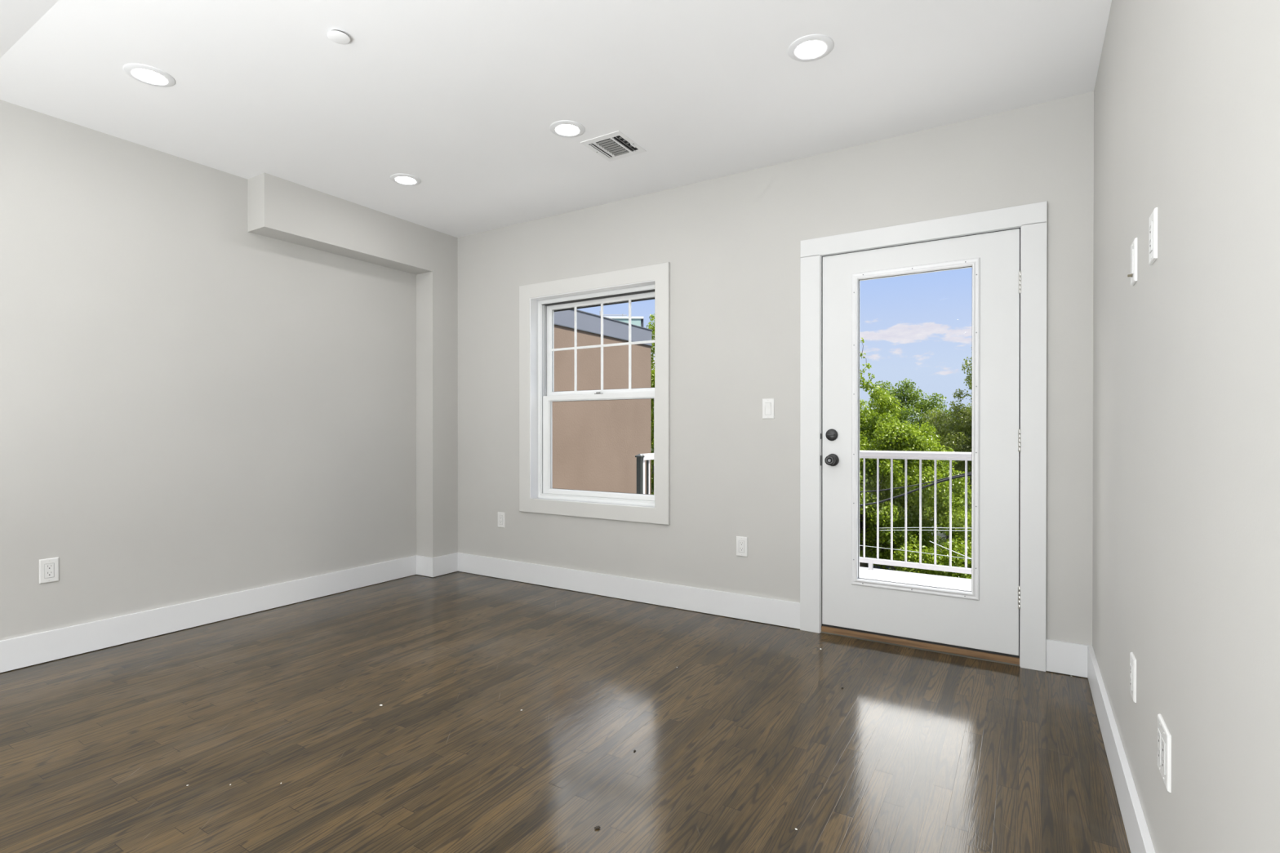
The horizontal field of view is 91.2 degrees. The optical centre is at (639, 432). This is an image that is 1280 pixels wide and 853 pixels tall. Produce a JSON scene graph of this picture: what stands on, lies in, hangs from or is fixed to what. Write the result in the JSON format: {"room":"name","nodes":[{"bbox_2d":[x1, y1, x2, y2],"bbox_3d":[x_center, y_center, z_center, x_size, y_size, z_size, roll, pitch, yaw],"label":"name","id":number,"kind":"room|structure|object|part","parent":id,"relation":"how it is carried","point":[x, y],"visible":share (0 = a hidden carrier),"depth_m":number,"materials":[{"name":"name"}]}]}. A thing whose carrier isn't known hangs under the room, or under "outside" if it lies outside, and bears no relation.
{"room":"empty living room","nodes":[
{"label":"empty living room","id":0,"kind":"room"},
{"bbox_2d":[0,99,457,640],"bbox_3d":[-3.434,-0.206,2.046,0.385,2.618,7.000,0,0,32],"label":"wall","id":1,"kind":"structure","parent":0,"point":[214,382],"depth_m":3.55,"materials":[{"name":"beige paint"}]},
{"bbox_2d":[39,557,58,583],"bbox_3d":[-2.832,0.664,3.003,0.009,0.115,0.071,0,0,32],"label":"wall outlet","id":2,"kind":"object","parent":1,"relation":"attached to","point":[49,567],"visible":1,"depth_m":3.00,"materials":[{"name":"white plastic"}]},
{"bbox_2d":[44,563,53,577],"bbox_3d":[-2.830,0.664,3.002,0.003,0.067,0.033,0,0,32],"label":"receptacle","id":3,"kind":"object","parent":2,"relation":"attached to","point":[49,567],"depth_m":3.00,"materials":[{"name":"white plastic"}]},
{"bbox_2d":[0,552,457,672],"bbox_3d":[-3.342,1.028,1.994,0.200,0.144,7.000,0,0,32],"label":"baseboard","id":4,"kind":"structure","parent":1,"relation":"attached to","point":[19,652],"depth_m":3.53,"materials":[{"name":"white paint"}]},
{"bbox_2d":[0,0,1111,237],"bbox_3d":[-1.623,-1.553,0.923,4.642,0.416,7.400,0,0,32],"label":"ceiling","id":5,"kind":"structure","parent":0,"point":[463,98],"depth_m":2.71,"materials":[{"name":"white paint"}]},
{"bbox_2d":[122,62,175,87],"bbox_3d":[-2.084,-1.512,2.663,0.176,0.012,0.176,0,0,32],"label":"recessed light","id":6,"kind":"object","parent":5,"relation":"in","point":[148,74],"visible":1,"depth_m":2.65,"materials":[{"name":"white paint"}]},
{"bbox_2d":[327,29,350,44],"bbox_3d":[-1.148,-1.509,2.389,0.080,0.014,0.080,0,0,32],"label":"sprinkler cover","id":7,"kind":"object","parent":5,"relation":"attached to","point":[337,36],"visible":1,"depth_m":2.38,"materials":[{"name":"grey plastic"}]},
{"bbox_2d":[390,173,421,185],"bbox_3d":[-1.410,-1.516,3.771,0.176,0.012,0.176,0,0,32],"label":"recessed light","id":8,"kind":"object","parent":5,"relation":"in","point":[400,178],"visible":1,"depth_m":3.75,"materials":[{"name":"white paint"}]},
{"bbox_2d":[549,120,585,137],"bbox_3d":[-0.363,-1.513,3.137,0.176,0.012,0.176,0,0,32],"label":"recessed light","id":9,"kind":"object","parent":5,"relation":"in","point":[564,128],"visible":1,"depth_m":3.12,"materials":[{"name":"white paint"}]},
{"bbox_2d":[580,130,646,161],"bbox_3d":[-0.139,-1.513,3.334,0.243,0.014,0.271,0,0,32],"label":"ceiling vent","id":10,"kind":"object","parent":5,"relation":"in","point":[615,145],"visible":1,"depth_m":3.32,"materials":[{"name":"white metal"}]},
{"bbox_2d":[787,34,834,62],"bbox_3d":[0.674,-1.511,2.474,0.176,0.012,0.176,0,0,32],"label":"recessed light","id":11,"kind":"object","parent":5,"relation":"in","point":[811,47],"visible":1,"depth_m":2.46,"materials":[{"name":"white paint"}]},
{"bbox_2d":[0,571,1130,852],"bbox_3d":[-1.675,1.167,0.848,4.642,0.120,7.200,0,0,32],"label":"floor","id":12,"kind":"structure","parent":0,"point":[754,738],"depth_m":2.22,"materials":[{"name":"brown wood"}]},
{"bbox_2d":[457,91,1093,645],"bbox_3d":[0.268,-0.213,3.992,4.642,2.618,0.200,0,0,32],"label":"wall","id":13,"kind":"structure","parent":0,"point":[731,243],"depth_m":3.66,"materials":[{"name":"beige paint"}]},
{"bbox_2d":[497,511,505,528],"bbox_3d":[-1.037,0.655,4.678,0.071,0.115,0.009,0,0,32],"label":"wall outlet","id":14,"kind":"object","parent":13,"relation":"attached to","point":[501,516],"visible":1,"depth_m":4.67,"materials":[{"name":"white plastic"}]},
{"bbox_2d":[499,515,502,524],"bbox_3d":[-1.038,0.655,4.676,0.033,0.067,0.003,0,0,32],"label":"receptacle","id":15,"kind":"object","parent":14,"relation":"attached to","point":[500,516],"depth_m":4.67,"materials":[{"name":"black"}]},
{"bbox_2d":[519,262,670,524],"bbox_3d":[-0.293,-0.242,4.326,1.242,1.640,0.220,0,0,32],"label":"window","id":16,"kind":"structure","parent":13,"relation":"in","point":[539,302],"depth_m":4.35,"materials":[{"name":"white paint"}]},
{"bbox_3d":[-0.261,-0.237,4.348,1.060,1.440,0.130,0,0,32],"label":"frame","id":17,"kind":"part","parent":16,"relation":"part of","materials":[{"name":"white plastic"}]},
{"bbox_3d":[-0.277,0.092,4.322,0.994,0.708,0.036,0,0,32],"label":"sash frame","id":18,"kind":"part","parent":16,"relation":"part of","materials":[{"name":"white plastic"}]},
{"bbox_3d":[-0.253,-0.588,4.360,0.997,0.675,0.034,0,0,32],"label":"sash frame","id":19,"kind":"part","parent":16,"relation":"part of","materials":[{"name":"white plastic"}]},
{"bbox_2d":[457,552,799,629],"bbox_3d":[-0.265,1.020,4.199,2.723,0.144,0.015,0,0,32],"label":"baseboard","id":20,"kind":"structure","parent":13,"relation":"attached to","point":[742,606],"depth_m":4.01,"materials":[{"name":"white paint"}]},
{"bbox_2d":[736,536,747,556],"bbox_3d":[0.596,0.670,3.670,0.071,0.115,0.009,0,0,32],"label":"wall outlet","id":21,"kind":"object","parent":13,"relation":"attached to","point":[741,542],"visible":1,"depth_m":3.67,"materials":[{"name":"white plastic"}]},
{"bbox_2d":[738,540,744,552],"bbox_3d":[0.595,0.670,3.668,0.033,0.067,0.003,0,0,32],"label":"receptacle","id":22,"kind":"object","parent":21,"relation":"attached to","point":[741,543],"depth_m":3.67,"materials":[{"name":"white plastic"}]},
{"bbox_2d":[762,398,774,418],"bbox_3d":[0.732,-0.134,3.582,0.071,0.116,0.011,0,0,32],"label":"light switch","id":23,"kind":"object","parent":13,"relation":"attached to","point":[768,404],"visible":1,"depth_m":3.58,"materials":[{"name":"white plastic"}]},
{"bbox_2d":[800,200,1047,671],"bbox_3d":[1.418,0.020,3.241,1.144,2.157,0.272,0,0,32],"label":"door","id":24,"kind":"structure","parent":13,"relation":"in","point":[1002,620],"depth_m":3.07,"materials":[{"name":"white paint"}]},
{"bbox_3d":[1.027,0.151,3.368,0.068,0.068,0.069,0,0,32],"label":"knob","id":25,"kind":"part","parent":24,"relation":"part of","materials":[{"name":"black metal"}]},
{"bbox_3d":[1.393,-0.015,3.199,0.604,1.659,0.056,0,0,32],"label":"lite frame","id":26,"kind":"part","parent":24,"relation":"part of","materials":[{"name":"white paint"}]},
{"bbox_2d":[1045,639,1087,677],"bbox_3d":[1.934,1.025,2.842,0.156,0.144,0.015,0,0,32],"label":"baseboard","id":27,"kind":"structure","parent":13,"relation":"attached to","point":[1061,657],"depth_m":2.83,"materials":[{"name":"white paint"}]},
{"bbox_2d":[859,545,970,559],"bbox_3d":[3.921,1.482,7.560,8.650,0.208,0.008,0,0,32],"label":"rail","id":28,"kind":"object","parent":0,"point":[860,545],"visible":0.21,"depth_m":7.83,"materials":[{"name":"white plastic"}]},
{"bbox_2d":[1092,0,1279,852],"bbox_3d":[0.267,-0.198,-0.238,0.200,2.618,7.000,0,0,32],"label":"wall","id":29,"kind":"structure","parent":0,"point":[1186,555],"depth_m":1.13,"materials":[{"name":"beige paint"}]},
{"bbox_2d":[1087,644,1155,852],"bbox_3d":[0.175,1.036,-0.176,0.018,0.144,7.000,0,0,32],"label":"baseboard","id":30,"kind":"structure","parent":29,"relation":"attached to","point":[1139,838],"depth_m":1.85,"materials":[{"name":"white paint"}]},
{"bbox_2d":[1127,237,1137,285],"bbox_3d":[1.346,-0.465,1.716,0.018,0.116,0.071,0,0,32],"label":"plate","id":31,"kind":"object","parent":29,"relation":"attached to","point":[1133,275],"visible":1,"depth_m":1.70,"materials":[{"name":"white plastic"}]},
{"bbox_3d":[1.351,-0.464,1.713,0.006,0.116,0.071,0,0,32],"label":"plate","id":32,"kind":"part","parent":31,"relation":"part of","materials":[{"name":"white plastic"}]},
{"bbox_2d":[1129,652,1136,702],"bbox_3d":[1.347,0.669,1.713,0.009,0.115,0.071,0,0,32],"label":"wall outlet","id":33,"kind":"object","parent":29,"relation":"attached to","point":[1132,659],"visible":1,"depth_m":1.70,"materials":[{"name":"white plastic"}]},
{"bbox_2d":[1129,662,1132,690],"bbox_3d":[1.344,0.669,1.714,0.003,0.067,0.033,0,0,32],"label":"receptacle","id":34,"kind":"object","parent":33,"relation":"attached to","point":[1131,664],"depth_m":1.71,"materials":[{"name":"white plastic"}]},
{"bbox_2d":[1148,207,1157,265],"bbox_3d":[1.190,-0.453,1.454,0.009,0.115,0.071,0,0,32],"label":"wall outlet","id":35,"kind":"object","parent":29,"relation":"attached to","point":[1153,242],"visible":1,"depth_m":1.43,"materials":[{"name":"white plastic"}]},
{"bbox_2d":[1149,221,1152,253],"bbox_3d":[1.187,-0.453,1.456,0.003,0.067,0.033,0,0,32],"label":"receptacle","id":36,"kind":"object","parent":35,"relation":"attached to","point":[1150,222],"depth_m":1.45,"materials":[{"name":"white plastic"}]},
{"bbox_2d":[1157,714,1171,792],"bbox_3d":[1.109,0.677,1.328,0.009,0.116,0.116,0,0,32],"label":"double outlet","id":37,"kind":"object","parent":29,"relation":"attached to","point":[1164,737],"visible":1,"depth_m":1.30,"materials":[{"name":"white plastic"}]},
{"bbox_2d":[1157,728,1160,764],"bbox_3d":[1.119,0.677,1.349,0.003,0.067,0.033,0,0,32],"label":"receptacle","id":38,"kind":"object","parent":37,"relation":"attached to","point":[1158,729],"depth_m":1.35,"materials":[{"name":"white plastic"}]},
{"bbox_2d":[1161,737,1164,775],"bbox_3d":[1.095,0.677,1.310,0.003,0.067,0.033,0,0,32],"label":"receptacle","id":39,"kind":"object","parent":37,"relation":"attached to","point":[1162,738],"depth_m":1.31,"materials":[{"name":"white plastic"}]},
{"label":"outside","id":40,"kind":"structure","parent":0,"visible":0},
{"bbox_2d":[652,491,946,552],"bbox_3d":[16.421,4.385,33.876,120.000,0.200,92.000,0,0,32],"label":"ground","id":41,"kind":"structure","parent":40,"point":[939,534],"depth_m":26.25,"materials":[{"name":"green plant"}]},
{"bbox_2d":[552,309,653,494],"bbox_3d":[-3.916,1.386,9.664,6.840,5.978,4.590,0,0,32],"label":"building","id":42,"kind":"structure","parent":41,"relation":"on","point":[596,444],"depth_m":8.62,"materials":[{"name":"beige paint"}]},
{"bbox_2d":[600,311,643,327],"bbox_3d":[-4.411,-0.806,31.387,9.100,10.200,3.130,0,0,-1],"label":"penthouse","id":43,"kind":"object","parent":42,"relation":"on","point":[635,320],"visible":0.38,"depth_m":29.92,"materials":[{"name":"grey"}]},
{"bbox_3d":[-1.300,-5.702,30.506,1.319,0.400,0.039,0,0,-1],"label":"roof railing","id":44,"kind":"part","parent":43,"relation":"part of","materials":[{"name":"grey"}]},
{"bbox_3d":[-0.642,-4.010,29.952,1.370,2.820,0.050,0,0,-1],"label":"glass panel","id":45,"kind":"part","parent":43,"relation":"part of","materials":[{"name":"teal glass"}]},
{"bbox_2d":[859,473,971,506],"bbox_3d":[3.371,0.461,6.663,8.653,1.772,0.022,0,0,32],"label":"overhead cable","id":46,"kind":"object","parent":42,"relation":"attached to","point":[970,474],"visible":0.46,"depth_m":6.86,"materials":[{"name":"black plastic"}]},
{"bbox_2d":[859,471,971,492],"bbox_3d":[3.386,0.251,6.687,8.652,1.444,0.014,0,0,32],"label":"overhead cable","id":47,"kind":"object","parent":42,"relation":"attached to","point":[971,472],"visible":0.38,"depth_m":6.89,"materials":[{"name":"black plastic"}]},
{"bbox_2d":[645,313,654,494],"bbox_3d":[1.047,0.705,15.338,2.739,7.302,2.710,0,0,10],"label":"leafy tree","id":48,"kind":"object","parent":41,"relation":"on","point":[652,327],"visible":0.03,"depth_m":15.33,"materials":[{"name":"green plant"}]},
{"bbox_2d":[650,400,653,493],"bbox_3d":[1.008,0.981,23.381,4.387,6.697,4.001,0,0,41],"label":"leafy tree","id":49,"kind":"object","parent":41,"relation":"on","point":[652,451],"visible":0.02,"depth_m":23.17,"materials":[{"name":"green plant"}]},
{"bbox_2d":[866,518,919,569],"bbox_3d":[5.467,3.058,14.309,1.800,2.600,1.900,0,0,32],"label":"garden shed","id":50,"kind":"object","parent":41,"relation":"on","point":[874,566],"visible":0.02,"depth_m":13.56,"materials":[{"name":"grey"}]},
{"bbox_2d":[859,337,971,578],"bbox_3d":[3.969,1.399,10.617,3.887,5.952,3.057,0,0,17],"label":"leafy tree","id":51,"kind":"object","parent":41,"relation":"on","point":[882,428],"visible":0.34,"depth_m":9.97,"materials":[{"name":"green plant"}]},
{"bbox_2d":[859,566,971,591],"bbox_3d":[1.990,2.770,4.148,4.150,3.250,1.855,0,0,32],"label":"deck","id":52,"kind":"object","parent":41,"relation":"on","point":[877,574],"visible":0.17,"depth_m":4.90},
{"bbox_2d":[635,453,653,494],"bbox_3d":[0.357,0.650,5.285,0.052,0.982,1.421,0,0,32],"label":"railing","id":53,"kind":"object","parent":52,"relation":"on","point":[641,458],"visible":0.23,"depth_m":4.71,"materials":[{"name":"grey metal"}]},
{"bbox_3d":[-0.002,0.665,4.702,0.036,0.955,0.036,0,0,32],"label":"post","id":54,"kind":"part","parent":53,"relation":"part of","materials":[{"name":"grey metal"}]},
{"bbox_3d":[0.021,0.633,4.739,0.024,0.840,0.030,0,0,32],"label":"post","id":55,"kind":"part","parent":53,"relation":"part of","materials":[{"name":"white metal"}]},
{"bbox_3d":[0.370,0.187,5.303,0.044,0.048,1.373,0,0,32],"label":"rail","id":56,"kind":"part","parent":53,"relation":"part of","materials":[{"name":"white metal"}]},
{"bbox_2d":[859,450,971,573],"bbox_3d":[2.457,0.632,4.865,4.075,1.020,0.066,0,0,32],"label":"balcony railing","id":57,"kind":"object","parent":52,"relation":"on","point":[940,455],"visible":0.18,"depth_m":5.02,"materials":[{"name":"white metal"}]},
{"bbox_3d":[2.468,0.186,4.857,3.990,0.064,0.066,0,0,32],"label":"rail","id":58,"kind":"part","parent":57,"relation":"part of","materials":[{"name":"white metal"}]},
{"bbox_3d":[2.468,1.068,4.860,3.990,0.040,0.036,0,0,32],"label":"rail","id":59,"kind":"part","parent":57,"relation":"part of","materials":[{"name":"white metal"}]},
{"bbox_2d":[862,377,971,542],"bbox_3d":[10.113,1.269,20.999,6.204,6.156,4.452,0,0,12],"label":"leafy tree","id":60,"kind":"object","parent":41,"relation":"on","point":[910,395],"visible":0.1,"depth_m":20.69,"materials":[{"name":"green plant"}]},
{"bbox_2d":[918,346,972,537],"bbox_3d":[8.481,1.044,14.526,4.070,6.638,3.124,0,0,23],"label":"leafy tree","id":61,"kind":"object","parent":41,"relation":"on","point":[962,424],"visible":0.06,"depth_m":14.89,"materials":[{"name":"green plant"}]},
{"bbox_2d":[928,504,970,552],"bbox_3d":[6.774,2.775,12.164,2.495,3.212,2.222,0,0,-12],"label":"leafy tree","id":62,"kind":"object","parent":41,"relation":"on","point":[940,542],"visible":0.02,"depth_m":12.44,"materials":[{"name":"green plant"}]},
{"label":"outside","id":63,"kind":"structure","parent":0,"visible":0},
{"bbox_2d":[889,527,949,528],"bbox_3d":[5.321,1.011,6.636,5.301,0.458,0.008,0,0,32],"label":"overhead cable","id":64,"kind":"object","parent":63,"point":[890,527],"visible":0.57,"depth_m":7.76,"materials":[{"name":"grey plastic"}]},
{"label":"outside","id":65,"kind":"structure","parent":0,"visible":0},
{"bbox_2d":[879,529,971,531],"bbox_3d":[5.331,1.046,6.654,5.301,0.448,0.008,0,0,32],"label":"overhead cable","id":66,"kind":"object","parent":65,"point":[879,530],"visible":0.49,"depth_m":7.81,"materials":[{"name":"grey plastic"}]},
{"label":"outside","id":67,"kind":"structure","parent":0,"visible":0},
{"bbox_2d":[929,541,971,559],"bbox_3d":[5.609,2.174,6.557,4.724,1.634,0.010,0,0,32],"label":"overhead cable","id":68,"kind":"object","parent":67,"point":[930,541],"visible":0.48,"depth_m":7.67,"materials":[{"name":"grey plastic"}]}
]}

